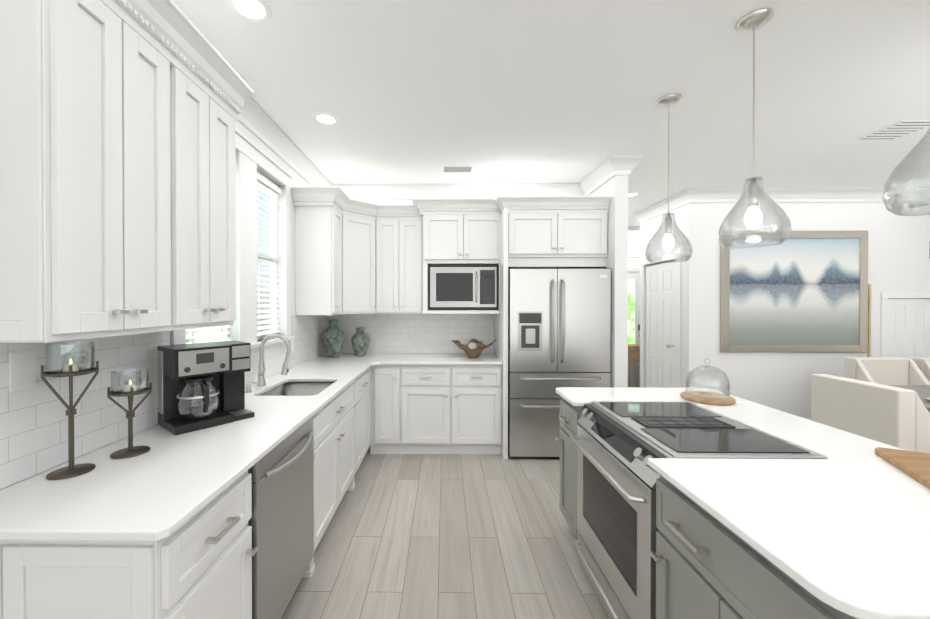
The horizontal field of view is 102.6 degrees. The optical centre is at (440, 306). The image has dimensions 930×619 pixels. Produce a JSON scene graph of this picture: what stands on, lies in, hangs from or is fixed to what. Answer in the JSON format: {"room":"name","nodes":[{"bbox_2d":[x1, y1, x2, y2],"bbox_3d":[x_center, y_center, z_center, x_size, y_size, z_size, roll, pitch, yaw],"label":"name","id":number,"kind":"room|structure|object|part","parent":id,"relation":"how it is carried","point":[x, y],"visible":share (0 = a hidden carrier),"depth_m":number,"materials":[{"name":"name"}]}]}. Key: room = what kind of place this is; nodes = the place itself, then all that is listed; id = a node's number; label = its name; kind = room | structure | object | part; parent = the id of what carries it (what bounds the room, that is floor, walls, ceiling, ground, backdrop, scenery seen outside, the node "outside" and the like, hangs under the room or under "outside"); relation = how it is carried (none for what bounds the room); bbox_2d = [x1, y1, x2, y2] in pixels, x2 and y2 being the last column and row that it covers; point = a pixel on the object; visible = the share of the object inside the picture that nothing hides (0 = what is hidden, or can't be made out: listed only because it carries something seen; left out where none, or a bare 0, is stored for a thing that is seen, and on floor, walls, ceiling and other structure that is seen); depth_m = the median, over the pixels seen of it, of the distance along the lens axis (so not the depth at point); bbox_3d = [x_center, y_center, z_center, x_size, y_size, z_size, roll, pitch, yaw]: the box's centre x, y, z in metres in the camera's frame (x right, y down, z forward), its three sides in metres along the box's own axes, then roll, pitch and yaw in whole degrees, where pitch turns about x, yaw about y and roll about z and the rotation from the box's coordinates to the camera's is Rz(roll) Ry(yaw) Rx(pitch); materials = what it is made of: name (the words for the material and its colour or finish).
{"room":"kitchen and dining room","nodes":[
{"label":"kitchen and dining room","id":0,"kind":"room"},
{"bbox_2d":[0,121,331,489],"bbox_3d":[-1.354,0.058,1.372,0.165,2.800,5.920,0,0,1],"label":"wall","id":1,"kind":"structure","parent":0,"point":[32,427],"depth_m":1.63,"materials":[{"name":"white tile"}]},
{"bbox_2d":[0,0,195,342],"bbox_3d":[-1.145,-0.405,1.179,0.342,0.990,0.499,0,0,1],"label":"upper cabinet","id":2,"kind":"object","parent":1,"relation":"attached to","point":[118,118],"depth_m":1.05,"materials":[{"name":"white wood"}]},
{"bbox_2d":[192,72,239,327],"bbox_3d":[-1.140,-0.408,1.532,0.342,0.990,0.491,0,0,1],"label":"upper cabinet","id":3,"kind":"object","parent":1,"relation":"attached to","point":[213,119],"depth_m":1.59,"materials":[{"name":"white wood"}]},
{"bbox_2d":[186,172,280,343],"bbox_3d":[-1.333,-0.373,2.489,0.050,1.170,1.128,0,0,1],"label":"window blinds","id":4,"kind":"object","parent":1,"relation":"attached to","point":[264,182],"visible":0.4,"depth_m":2.78,"materials":[{"name":"white plastic"}]},
{"bbox_2d":[238,96,333,186],"bbox_3d":[-1.270,-1.269,1.363,0.092,0.145,5.680,0,0,1],"label":"crown molding","id":5,"kind":"structure","parent":1,"relation":"attached to","point":[255,119],"depth_m":2.88,"materials":[{"name":"white paint"}]},
{"bbox_2d":[293,200,347,314],"bbox_3d":[-1.095,-0.420,3.476,0.386,0.990,0.339,0,0,1],"label":"upper cabinet","id":6,"kind":"object","parent":1,"relation":"attached to","point":[321,226],"depth_m":3.31,"materials":[{"name":"white wood"}]},
{"bbox_2d":[348,208,383,313],"bbox_3d":[-0.945,-0.422,3.863,0.678,0.990,0.678,0,0,1],"label":"upper cabinet","id":7,"kind":"object","parent":1,"relation":"attached to","point":[365,225],"depth_m":3.78,"materials":[{"name":"white wood"}]},
{"bbox_2d":[332,199,493,353],"bbox_3d":[0.243,0.040,4.249,2.990,2.800,0.128,0,0,1],"label":"wall","id":8,"kind":"structure","parent":0,"point":[387,333],"depth_m":4.19,"materials":[{"name":"white tile"}]},
{"bbox_2d":[368,200,427,313],"bbox_3d":[-0.449,-0.498,4.003,0.549,1.140,0.386,0,0,1],"label":"upper cabinet","id":9,"kind":"object","parent":8,"relation":"attached to","point":[405,279],"depth_m":3.85,"materials":[{"name":"white wood"}]},
{"bbox_3d":[0.147,-0.973,2.365,2.895,0.170,3.095,0,0,1],"label":"cabinet crown","id":10,"kind":"part","parent":9,"relation":"part of","materials":[{"name":"white wood"}]},
{"bbox_2d":[334,183,577,198],"bbox_3d":[0.227,-1.286,4.139,2.780,0.145,0.092,0,0,1],"label":"crown molding","id":11,"kind":"structure","parent":8,"relation":"attached to","point":[382,190],"depth_m":4.13,"materials":[{"name":"white paint"}]},
{"bbox_2d":[420,212,507,267],"bbox_3d":[0.236,-0.693,3.963,0.822,0.510,0.447,0,0,1],"label":"upper cabinet","id":12,"kind":"object","parent":8,"relation":"attached to","point":[445,237],"depth_m":3.75,"materials":[{"name":"white wood"}]},
{"bbox_2d":[428,264,497,309],"bbox_3d":[0.236,-0.199,3.931,0.712,0.467,0.406,0,0,1],"label":"microwave","id":13,"kind":"object","parent":12,"relation":"attached to","point":[462,286],"visible":0.98,"depth_m":3.76,"materials":[{"name":"silver metal"}]},
{"bbox_2d":[496,208,608,263],"bbox_3d":[1.094,-0.697,3.868,1.038,0.440,0.617,0,0,1],"label":"upper cabinet","id":14,"kind":"object","parent":8,"relation":"attached to","point":[523,235],"depth_m":3.57,"materials":[{"name":"white wood"}]},
{"bbox_2d":[281,447,608,618],"bbox_3d":[2.346,1.502,2.377,7.540,0.100,8.240,0,0,1],"label":"floor","id":15,"kind":"structure","parent":0,"point":[430,536],"depth_m":2.25,"materials":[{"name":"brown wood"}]},
{"bbox_2d":[0,544,257,618],"bbox_3d":[-1.005,1.016,1.159,0.622,0.888,0.452,0,0,1],"label":"base cabinet","id":16,"kind":"object","parent":15,"relation":"on","point":[38,581],"depth_m":0.94,"materials":[{"name":"white wood"}]},
{"bbox_2d":[0,352,507,543],"bbox_3d":[-0.355,0.548,2.547,1.876,0.025,3.296,0,0,1],"label":"countertop","id":17,"kind":"structure","parent":16,"relation":"on","point":[195,487],"depth_m":1.78,"materials":[{"name":"white stone"}]},
{"bbox_2d":[40,341,98,479],"bbox_3d":[-1.213,0.331,1.222,0.138,0.424,0.138,0,0,1],"label":"candle holder","id":18,"kind":"object","parent":17,"relation":"on","point":[70,370],"visible":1,"depth_m":1.21,"materials":[{"name":"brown metal"}]},
{"bbox_2d":[107,368,151,458],"bbox_3d":[-1.151,0.389,1.382,0.130,0.307,0.130,0,0,1],"label":"candle holder","id":19,"kind":"object","parent":17,"relation":"on","point":[130,390],"visible":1,"depth_m":1.37,"materials":[{"name":"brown metal"}]},
{"bbox_2d":[157,341,253,435],"bbox_3d":[-1.092,0.360,1.754,0.269,0.360,0.333,0,0,39],"label":"coffee maker","id":20,"kind":"object","parent":17,"relation":"on","point":[201,386],"visible":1,"depth_m":1.69,"materials":[{"name":"black plastic"}]},
{"bbox_2d":[245,382,257,392],"bbox_3d":[-1.190,0.504,2.343,0.083,0.064,0.044,0,0,1],"label":"soap pump","id":21,"kind":"object","parent":17,"relation":"on","point":[248,390],"visible":0.98,"depth_m":2.33,"materials":[{"name":"silver metal"}]},
{"bbox_2d":[257,334,290,385],"bbox_3d":[-1.131,0.359,2.494,0.233,0.352,0.135,0,0,1],"label":"faucet","id":22,"kind":"object","parent":17,"relation":"attached to","point":[261,373],"visible":0.98,"depth_m":2.52,"materials":[{"name":"silver metal"}]},
{"bbox_2d":[259,382,333,395],"bbox_3d":[-0.947,0.631,2.511,0.426,0.290,0.556,0,0,1],"label":"sink","id":23,"kind":"object","parent":17,"relation":"in","point":[275,388],"depth_m":2.78,"materials":[{"name":"silver metal"}]},
{"bbox_2d":[322,320,344,357],"bbox_3d":[-1.116,0.331,3.891,0.230,0.390,0.230,0,0,1],"label":"vase","id":24,"kind":"object","parent":17,"relation":"on","point":[333,336],"visible":1,"depth_m":3.82,"materials":[{"name":"green ceramic"}]},
{"bbox_2d":[351,327,369,355],"bbox_3d":[-0.855,0.376,3.989,0.196,0.300,0.196,0,0,1],"label":"vase","id":25,"kind":"object","parent":17,"relation":"on","point":[360,339],"visible":1,"depth_m":3.93,"materials":[{"name":"green ceramic"}]},
{"bbox_2d":[451,338,496,357],"bbox_3d":[0.353,0.428,3.851,0.485,0.196,0.481,0,0,1],"label":"bowl","id":26,"kind":"object","parent":17,"relation":"on","point":[473,348],"visible":1,"depth_m":3.82,"materials":[{"name":"wood"}]},
{"bbox_2d":[248,416,313,618],"bbox_3d":[-0.943,1.011,1.688,0.632,0.882,0.602,0,0,1],"label":"dishwasher","id":27,"kind":"object","parent":15,"relation":"on","point":[281,521],"visible":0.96,"depth_m":1.59,"materials":[{"name":"grey metal"}]},
{"bbox_2d":[508,269,610,457],"bbox_3d":[1.128,0.543,3.792,0.940,1.800,0.747,0,0,1],"label":"refrigerator","id":28,"kind":"object","parent":15,"relation":"on","point":[559,327],"visible":0.85,"depth_m":3.48,"materials":[{"name":"grey metal"}]},
{"bbox_2d":[628,344,639,386],"bbox_3d":[3.291,1.028,6.134,0.600,0.800,0.300,0,0,1],"label":"console","id":29,"kind":"object","parent":15,"relation":"on","point":[633,352],"visible":0.17,"depth_m":5.98,"materials":[{"name":"brown wood"}]},
{"bbox_2d":[556,391,839,618],"bbox_3d":[1.234,1.014,1.568,0.997,0.888,1.751,0,0,1],"label":"kitchen island","id":30,"kind":"object","parent":15,"relation":"on","point":[705,569],"depth_m":1.09,"materials":[{"name":"grey"}]},
{"bbox_2d":[556,387,751,402],"bbox_3d":[1.266,0.550,2.286,1.020,0.026,0.378,0,0,1],"label":"island countertop","id":31,"kind":"structure","parent":30,"relation":"on","point":[573,394],"depth_m":2.28,"materials":[{"name":"white stone"}]},
{"bbox_2d":[680,358,735,405],"bbox_3d":[1.544,0.417,2.150,0.260,0.240,0.260,0,0,1],"label":"glass cloche","id":32,"kind":"object","parent":31,"relation":"on","point":[709,398],"visible":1,"depth_m":2.11,"materials":[{"name":"clear glass"}]},
{"bbox_2d":[647,458,929,618],"bbox_3d":[1.250,0.558,0.996,1.020,0.026,0.673,0,0,1],"label":"island countertop","id":33,"kind":"structure","parent":30,"relation":"on","point":[855,532],"depth_m":0.95,"materials":[{"name":"white stone"}]},
{"bbox_2d":[875,447,929,488],"bbox_3d":[1.632,0.521,1.093,0.320,0.046,0.517,0,0,29],"label":"cutting boards","id":34,"kind":"object","parent":33,"relation":"on","point":[914,465],"visible":1,"depth_m":1.26,"materials":[{"name":"brown wood"}]},
{"bbox_2d":[694,403,902,458],"bbox_3d":[1.582,0.554,1.711,0.373,0.026,0.764,0,0,1],"label":"island countertop","id":35,"kind":"structure","parent":30,"relation":"on","point":[831,442],"depth_m":1.62,"materials":[{"name":"white stone"}]},
{"bbox_2d":[570,401,827,618],"bbox_3d":[1.051,0.990,1.720,0.684,0.932,0.760,0,0,1],"label":"range","id":36,"kind":"object","parent":15,"relation":"on","point":[618,444],"visible":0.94,"depth_m":1.60,"materials":[{"name":"silver metal"}]},
{"bbox_2d":[811,374,929,453],"bbox_3d":[3.169,0.986,2.604,0.600,0.930,0.560,0,0,1],"label":"dining chair","id":37,"kind":"object","parent":15,"relation":"on","point":[897,417],"visible":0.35,"depth_m":2.47,"materials":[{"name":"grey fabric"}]},
{"bbox_2d":[844,357,929,384],"bbox_3d":[4.390,0.980,3.490,0.560,0.930,0.600,0,0,1],"label":"dining chair","id":38,"kind":"object","parent":15,"relation":"on","point":[892,371],"visible":0.15,"depth_m":3.68,"materials":[{"name":"grey fabric"}]},
{"bbox_2d":[888,385,929,412],"bbox_3d":[4.399,1.071,2.575,2.100,0.760,1.350,0,0,1],"label":"dining table","id":39,"kind":"object","parent":15,"relation":"on","point":[921,390],"depth_m":3.09,"materials":[{"name":"grey wood"}]},
{"bbox_2d":[919,396,929,403],"bbox_3d":[3.629,0.656,2.617,0.320,0.065,0.440,0,0,1],"label":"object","id":40,"kind":"object","parent":39,"relation":"on","point":[925,399],"visible":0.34,"depth_m":2.65,"materials":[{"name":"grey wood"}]},
{"bbox_2d":[910,357,929,380],"bbox_3d":[5.050,0.980,3.482,0.560,0.930,0.600,0,0,1],"label":"dining chair","id":41,"kind":"object","parent":15,"relation":"on","point":[923,364],"visible":0.27,"depth_m":3.68,"materials":[{"name":"beige fabric"}]},
{"bbox_2d":[173,0,929,225],"bbox_3d":[2.346,-1.398,2.359,7.540,0.100,8.240,0,0,1],"label":"ceiling","id":42,"kind":"structure","parent":0,"point":[521,91],"depth_m":2.28,"materials":[{"name":"white paint"}]},
{"bbox_2d":[227,0,271,22],"bbox_3d":[-0.852,-1.339,1.667,0.183,0.008,0.183,0,0,-8],"label":"recessed light","id":43,"kind":"object","parent":42,"relation":"in","point":[252,10],"depth_m":1.68,"materials":[{"name":"white paint"}]},
{"bbox_2d":[312,112,338,124],"bbox_3d":[-0.820,-1.345,2.667,0.183,0.008,0.183,0,0,-8],"label":"recessed light","id":44,"kind":"object","parent":42,"relation":"in","point":[324,118],"depth_m":2.66,"materials":[{"name":"white paint"}]},
{"bbox_2d":[442,166,472,171],"bbox_3d":[0.172,-1.352,3.666,0.300,0.007,0.150,0,0,1],"label":"ceiling vent","id":45,"kind":"object","parent":42,"relation":"in","point":[444,168],"depth_m":3.63,"materials":[{"name":"white metal"}]},
{"bbox_2d":[628,192,639,196],"bbox_3d":[2.322,-1.357,4.510,0.183,0.008,0.183,0,0,-38],"label":"recessed light","id":46,"kind":"object","parent":42,"relation":"in","point":[632,194],"depth_m":4.50,"materials":[{"name":"white paint"}]},
{"bbox_2d":[645,94,692,263],"bbox_3d":[1.487,-0.820,2.423,0.264,1.054,0.264,0,0,1],"label":"pendant light","id":47,"kind":"object","parent":42,"relation":"hanging from","point":[668,241],"visible":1,"depth_m":2.41,"materials":[{"name":"clear glass"}]},
{"bbox_2d":[718,8,791,248],"bbox_3d":[1.469,-0.816,1.743,0.264,1.054,0.264,0,0,1],"label":"pendant light","id":48,"kind":"object","parent":42,"relation":"hanging from","point":[753,21],"visible":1,"depth_m":1.73,"materials":[{"name":"clear glass"}]},
{"bbox_2d":[856,120,929,139],"bbox_3d":[3.502,-1.347,2.846,0.300,0.007,0.300,0,0,1],"label":"ceiling vent","id":49,"kind":"object","parent":42,"relation":"in","point":[898,129],"depth_m":2.84,"materials":[{"name":"white metal"}]},
{"bbox_2d":[882,126,929,215],"bbox_3d":[1.471,-0.812,1.063,0.264,1.054,0.264,0,0,1],"label":"pendant light","id":50,"kind":"object","parent":42,"relation":"hanging from","point":[890,207],"visible":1,"depth_m":1.12,"materials":[{"name":"clear glass"}]},
{"bbox_2d":[588,175,631,386],"bbox_3d":[1.673,0.043,3.796,0.120,2.800,0.740,0,0,1],"label":"wall","id":51,"kind":"structure","parent":0,"point":[619,232],"depth_m":3.43,"materials":[{"name":"white paint"}]},
{"bbox_2d":[578,155,625,195],"bbox_3d":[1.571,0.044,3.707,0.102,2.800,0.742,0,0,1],"label":"crown molding","id":52,"kind":"structure","parent":51,"relation":"attached to","point":[613,165],"depth_m":3.57,"materials":[{"name":"white paint"}]},
{"bbox_2d":[626,155,645,222],"bbox_3d":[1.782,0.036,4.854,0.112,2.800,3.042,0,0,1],"label":"crown molding","id":53,"kind":"structure","parent":51,"relation":"attached to","point":[631,160],"depth_m":3.38,"materials":[{"name":"white paint"}]},
{"bbox_2d":[632,226,639,271],"bbox_3d":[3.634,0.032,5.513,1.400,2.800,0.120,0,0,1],"label":"wall","id":54,"kind":"structure","parent":0,"point":[635,232],"depth_m":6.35,"materials":[{"name":"white paint"}]},
{"bbox_2d":[628,252,639,387],"bbox_3d":[3.069,0.246,6.376,1.010,2.360,0.090,0,0,1],"label":"front door","id":55,"kind":"structure","parent":54,"relation":"in","point":[634,374],"depth_m":6.38,"materials":[{"name":"white paint"}]},
{"bbox_2d":[640,205,683,387],"bbox_3d":[2.987,0.036,4.961,0.120,2.800,0.960,0,0,1],"label":"wall","id":56,"kind":"structure","parent":0,"point":[648,228],"depth_m":5.06,"materials":[{"name":"white paint"}]},
{"bbox_2d":[640,252,680,387],"bbox_3d":[2.905,0.383,4.964,0.145,2.105,0.910,0,0,1],"label":"hall door","id":57,"kind":"structure","parent":56,"relation":"in","point":[663,325],"depth_m":4.94,"materials":[{"name":"white paint"}]},
{"bbox_2d":[646,191,681,220],"bbox_3d":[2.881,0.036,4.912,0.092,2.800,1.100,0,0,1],"label":"crown molding","id":58,"kind":"structure","parent":56,"relation":"attached to","point":[675,200],"depth_m":4.77,"materials":[{"name":"white paint"}]},
{"bbox_2d":[681,202,929,418],"bbox_3d":[4.466,0.039,4.403,3.090,2.800,0.120,0,0,1],"label":"wall","id":59,"kind":"structure","parent":0,"point":[898,246],"depth_m":4.35,"materials":[{"name":"white paint"}]},
{"bbox_2d":[720,231,867,351],"bbox_3d":[4.115,-0.175,4.327,1.670,1.410,0.033,0,0,1],"label":"picture frame","id":60,"kind":"object","parent":59,"relation":"attached to","point":[801,291],"visible":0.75,"depth_m":4.32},
{"bbox_2d":[682,187,929,419],"bbox_3d":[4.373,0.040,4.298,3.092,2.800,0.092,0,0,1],"label":"crown molding","id":61,"kind":"structure","parent":59,"relation":"attached to","point":[824,194],"depth_m":4.29,"materials":[{"name":"white paint"}]},
{"bbox_2d":[867,284,929,357],"bbox_3d":[5.405,0.590,4.336,0.850,1.700,0.100,0,0,1],"label":"door","id":62,"kind":"structure","parent":59,"relation":"in","point":[905,328],"depth_m":4.34,"materials":[{"name":"white paint"}]},
{"label":"outside","id":63,"kind":"structure","parent":0,"visible":0},
{"bbox_2d":[186,258,639,343],"bbox_3d":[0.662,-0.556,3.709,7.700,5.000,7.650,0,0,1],"label":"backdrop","id":64,"kind":"structure","parent":63,"point":[631,300],"depth_m":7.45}
]}

